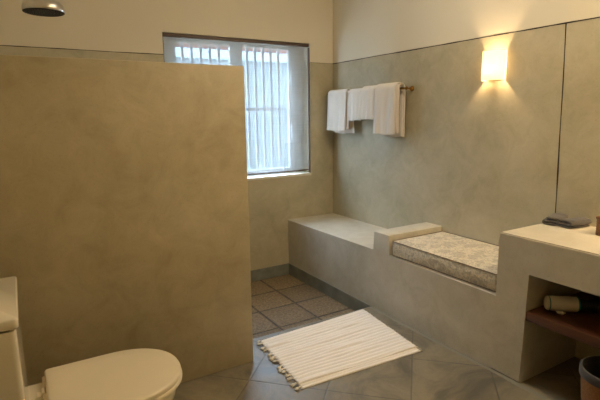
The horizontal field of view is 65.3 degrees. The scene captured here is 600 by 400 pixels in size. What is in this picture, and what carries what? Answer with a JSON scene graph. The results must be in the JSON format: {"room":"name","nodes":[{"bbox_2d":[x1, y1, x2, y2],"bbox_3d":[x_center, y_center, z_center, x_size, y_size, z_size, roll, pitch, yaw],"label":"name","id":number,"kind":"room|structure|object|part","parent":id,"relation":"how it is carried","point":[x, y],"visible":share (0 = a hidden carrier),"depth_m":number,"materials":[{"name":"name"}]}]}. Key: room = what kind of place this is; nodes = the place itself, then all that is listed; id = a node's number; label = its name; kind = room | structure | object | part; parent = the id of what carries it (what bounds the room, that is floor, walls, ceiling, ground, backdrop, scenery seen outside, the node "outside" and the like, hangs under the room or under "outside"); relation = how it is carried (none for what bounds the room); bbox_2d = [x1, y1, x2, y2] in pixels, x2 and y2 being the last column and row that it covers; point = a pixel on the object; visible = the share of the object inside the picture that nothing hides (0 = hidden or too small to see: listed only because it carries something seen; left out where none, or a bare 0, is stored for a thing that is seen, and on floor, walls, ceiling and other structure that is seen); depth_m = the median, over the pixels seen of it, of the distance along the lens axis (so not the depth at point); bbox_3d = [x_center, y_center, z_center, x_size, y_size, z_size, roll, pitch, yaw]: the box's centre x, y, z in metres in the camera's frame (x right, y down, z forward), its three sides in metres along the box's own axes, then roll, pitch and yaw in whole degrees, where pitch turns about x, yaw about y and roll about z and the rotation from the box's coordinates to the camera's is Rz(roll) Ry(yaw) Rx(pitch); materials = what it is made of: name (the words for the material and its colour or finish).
{"room":"bathroom","nodes":[
{"label":"bathroom","id":0,"kind":"room"},
{"bbox_2d":[0,55,252,385],"bbox_3d":[-0.899,0.183,2.341,1.358,1.694,0.130,-7,12,-30],"label":"wall partition","id":1,"kind":"structure","parent":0,"point":[124,213],"depth_m":2.27,"materials":[{"name":"beige paint"}]},
{"bbox_2d":[0,0,332,270],"bbox_3d":[-1.020,-0.643,3.998,3.480,3.160,0.240,-7,12,-30],"label":"wall","id":2,"kind":"structure","parent":0,"point":[116,26],"depth_m":4.01,"materials":[{"name":"beige paint"}]},
{"bbox_2d":[0,45,162,54],"bbox_3d":[-1.668,-1.089,3.384,1.358,0.008,0.003,-7,12,-30],"label":"trim","id":3,"kind":"structure","parent":2,"relation":"attached to","point":[0,45],"depth_m":3.40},
{"bbox_2d":[162,32,310,175],"bbox_3d":[-0.505,-0.801,4.179,1.379,1.216,0.042,-7,12,-30],"label":"window","id":4,"kind":"structure","parent":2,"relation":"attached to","point":[276,74],"depth_m":4.30,"materials":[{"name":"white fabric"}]},
{"bbox_3d":[-0.513,-1.386,4.076,1.373,0.028,0.038,-7,12,-30],"label":"head rail","id":5,"kind":"part","parent":4,"relation":"part of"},
{"bbox_3d":[-0.495,-0.230,4.278,1.357,0.014,0.018,-7,12,-30],"label":"rail","id":6,"kind":"part","parent":4,"relation":"part of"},
{"bbox_2d":[250,263,288,281],"bbox_3d":[-1.165,0.804,4.011,2.470,0.110,0.006,-7,12,-30],"label":"baseboard","id":7,"kind":"structure","parent":2,"relation":"attached to","point":[279,270],"depth_m":4.52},
{"bbox_2d":[247,171,310,180],"bbox_3d":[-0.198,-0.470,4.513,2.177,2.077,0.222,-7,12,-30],"label":"window sill","id":8,"kind":"structure","parent":2,"relation":"in","point":[298,173],"depth_m":4.46,"materials":[{"name":"white paint"}]},
{"bbox_3d":[-0.570,-0.837,4.282,1.381,1.265,0.050,-7,12,-30],"label":"frame","id":9,"kind":"part","parent":8,"relation":"part of","materials":[{"name":"white paint"}]},
{"bbox_2d":[251,274,353,338],"bbox_3d":[-0.610,0.972,3.630,3.000,0.100,1.272,-7,12,-30],"label":"floor","id":10,"kind":"structure","parent":0,"point":[284,302],"depth_m":3.86,"materials":[{"name":"brown tile"}]},
{"bbox_2d":[255,306,370,338],"bbox_3d":[-0.511,0.987,2.943,2.470,0.110,0.006,-7,12,-30],"label":"step","id":11,"kind":"structure","parent":10,"relation":"on","point":[370,306],"depth_m":3.28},
{"bbox_2d":[288,213,495,367],"bbox_3d":[0.713,0.528,3.742,0.530,0.700,2.321,-7,12,-30],"label":"bench","id":12,"kind":"object","parent":10,"relation":"on","point":[355,257],"visible":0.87,"depth_m":3.36,"materials":[{"name":"beige concrete"}]},
{"bbox_2d":[289,263,371,310],"bbox_3d":[0.218,0.771,4.099,0.006,0.110,1.266,-7,12,-30],"label":"baseboard","id":13,"kind":"structure","parent":12,"relation":"attached to","point":[353,303],"depth_m":4.05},
{"bbox_2d":[392,231,498,291],"bbox_3d":[1.089,0.369,3.085,0.520,0.119,0.870,-7,12,-30],"label":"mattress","id":14,"kind":"object","parent":12,"relation":"on","point":[473,261],"visible":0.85,"depth_m":3.00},
{"bbox_2d":[173,307,581,399],"bbox_3d":[0.733,1.293,1.426,3.000,0.210,3.928,-7,12,-30],"label":"floor","id":15,"kind":"structure","parent":0,"point":[439,371],"depth_m":2.55,"materials":[{"name":"tile"}]},
{"bbox_2d":[0,276,181,399],"bbox_3d":[-0.803,0.717,1.699,0.744,0.866,0.446,-7,12,-30],"label":"toilet","id":16,"kind":"object","parent":15,"relation":"on","point":[142,373],"visible":1,"depth_m":1.69,"materials":[{"name":"white ceramic"}]},
{"bbox_3d":[-1.031,0.339,1.495,0.225,0.032,0.446,-7,12,-30],"label":"tank lid","id":17,"kind":"part","parent":16,"relation":"part of","materials":[{"name":"white ceramic"}]},
{"bbox_3d":[-1.028,0.550,1.531,0.213,0.384,0.434,-7,12,-30],"label":"tank","id":18,"kind":"part","parent":16,"relation":"part of","materials":[{"name":"white ceramic"}]},
{"bbox_3d":[-0.790,0.928,1.736,0.682,0.438,0.390,-7,12,-30],"label":"bowl","id":19,"kind":"part","parent":16,"relation":"part of","materials":[{"name":"white ceramic"}]},
{"bbox_3d":[-0.685,0.669,1.756,0.465,0.023,0.410,-7,12,-30],"label":"lid","id":20,"kind":"part","parent":16,"relation":"part of","materials":[{"name":"plastic"}]},
{"bbox_2d":[257,309,422,390],"bbox_3d":[0.240,0.904,2.959,0.970,0.026,0.684,-7,12,-30],"label":"bath mat","id":21,"kind":"object","parent":15,"relation":"on","point":[356,341],"visible":1,"depth_m":2.89,"materials":[{"name":"beige fabric"}]},
{"bbox_2d":[491,223,599,382],"bbox_3d":[1.886,0.700,1.794,0.530,0.800,2.228,-7,12,-30],"label":"countertop","id":22,"kind":"structure","parent":15,"relation":"on","point":[535,262],"depth_m":2.47,"materials":[{"name":"beige plaster"}]},
{"bbox_2d":[542,213,568,225],"bbox_3d":[1.477,0.109,2.710,0.102,0.049,0.164,9,14,43],"label":"cloth","id":23,"kind":"object","parent":22,"relation":"on","point":[554,218],"visible":0.88,"depth_m":2.67,"materials":[{"name":"grey fabric"}]},
{"bbox_2d":[525,292,599,348],"bbox_3d":[1.895,0.717,1.786,0.525,0.050,1.898,-7,12,-30],"label":"shelf","id":24,"kind":"object","parent":22,"relation":"attached to","point":[583,326],"depth_m":2.35,"materials":[{"name":"brown wood"}]},
{"bbox_2d":[543,295,599,314],"bbox_3d":[1.456,0.539,2.437,0.355,0.081,0.135,-2,10,-5],"label":"hair dryer","id":25,"kind":"object","parent":24,"relation":"on","point":[559,304],"visible":1,"depth_m":2.40,"materials":[{"name":"beige plastic"}]},
{"bbox_3d":[1.338,0.579,2.406,0.033,0.015,0.048,-7,12,-30],"label":"coiled cord","id":26,"kind":"part","parent":25,"relation":"part of","materials":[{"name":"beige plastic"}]},
{"bbox_2d":[556,217,591,228],"bbox_3d":[1.532,0.124,2.619,0.159,0.049,0.102,-5,11,-21],"label":"cloth","id":27,"kind":"object","parent":22,"relation":"on","point":[575,222],"visible":1,"depth_m":2.59,"materials":[{"name":"grey fabric"}]},
{"bbox_2d":[595,216,599,235],"bbox_3d":[1.628,0.136,2.405,0.140,0.100,0.150,-7,12,-30],"label":"woven box","id":28,"kind":"object","parent":22,"relation":"on","point":[597,233],"visible":1,"depth_m":2.42,"materials":[{"name":"wicker"}]},
{"bbox_2d":[579,356,599,399],"bbox_3d":[1.436,0.908,2.159,0.275,0.268,0.275,-7,12,-30],"label":"waste bin","id":29,"kind":"object","parent":15,"relation":"on","point":[589,367],"visible":1,"depth_m":2.16,"materials":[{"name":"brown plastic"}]},
{"bbox_2d":[333,0,599,358],"bbox_3d":[1.772,-0.415,2.524,0.240,3.160,5.200,-7,12,-30],"label":"wall","id":30,"kind":"structure","parent":0,"point":[477,159],"depth_m":3.25,"materials":[{"name":"beige paint"}]},
{"bbox_2d":[327,86,413,94],"bbox_3d":[0.578,-0.948,4.098,0.100,0.040,1.094,-7,12,-30],"label":"towel rail","id":31,"kind":"object","parent":30,"relation":"attached to","point":[411,88],"visible":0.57,"depth_m":3.67,"materials":[{"name":"gold metal"}]},
{"bbox_2d":[327,89,353,133],"bbox_3d":[0.379,-0.827,4.383,0.098,0.408,0.361,-7,12,-30],"label":"bath towel","id":32,"kind":"object","parent":31,"relation":"hanging from","point":[338,121],"visible":0.95,"depth_m":4.34,"materials":[{"name":"white fabric"}]},
{"bbox_2d":[348,88,365,120],"bbox_3d":[0.509,-0.846,4.162,0.080,0.283,0.185,-7,12,-30],"label":"hand towel","id":33,"kind":"object","parent":31,"relation":"hanging from","point":[354,94],"visible":0.72,"depth_m":4.15,"materials":[{"name":"white fabric"}]},
{"bbox_2d":[357,85,376,119],"bbox_3d":[0.599,-0.832,4.012,0.112,0.286,0.214,-7,12,-30],"label":"hand towel","id":34,"kind":"object","parent":31,"relation":"hanging from","point":[367,98],"visible":0.76,"depth_m":3.97,"materials":[{"name":"white fabric"}]},
{"bbox_2d":[373,82,405,136],"bbox_3d":[0.725,-0.730,3.818,0.132,0.437,0.284,-7,12,-30],"label":"bath towel","id":35,"kind":"object","parent":31,"relation":"hanging from","point":[389,105],"visible":0.99,"depth_m":3.75,"materials":[{"name":"white fabric"}]},
{"bbox_2d":[333,17,599,63],"bbox_3d":[1.663,-0.950,2.365,0.003,0.010,5.200,-7,12,-30],"label":"trim","id":36,"kind":"structure","parent":30,"relation":"attached to","point":[594,17],"depth_m":3.09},
{"bbox_2d":[481,49,505,80],"bbox_3d":[1.237,-0.867,3.025,0.076,0.185,0.152,-7,12,-30],"label":"wall sconce","id":37,"kind":"object","parent":30,"relation":"attached to","point":[493,61],"visible":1,"depth_m":2.98,"materials":[{"name":"white glass"}]},
{"bbox_2d":[555,23,566,212],"bbox_3d":[1.512,-0.440,2.722,0.003,1.125,0.038,-7,12,-30],"label":"trim","id":38,"kind":"structure","parent":30,"relation":"attached to","point":[565,23],"depth_m":2.72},
{"bbox_3d":[-1.002,-0.086,0.882,0.240,3.160,5.200,-7,12,-30],"label":"wall","id":39,"kind":"structure","parent":0,"visible":0},
{"bbox_2d":[22,0,64,16],"bbox_3d":[-1.584,-1.135,2.479,0.594,0.243,0.212,-7,12,-30],"label":"shower head","id":40,"kind":"object","parent":39,"relation":"attached to","point":[46,8],"visible":1,"depth_m":2.54},
{"bbox_3d":[-1.419,-1.039,2.596,0.188,0.009,0.188,-7,12,-30],"label":"spray plate","id":41,"kind":"part","parent":40,"relation":"part of","materials":[{"name":"metal"}]}
]}

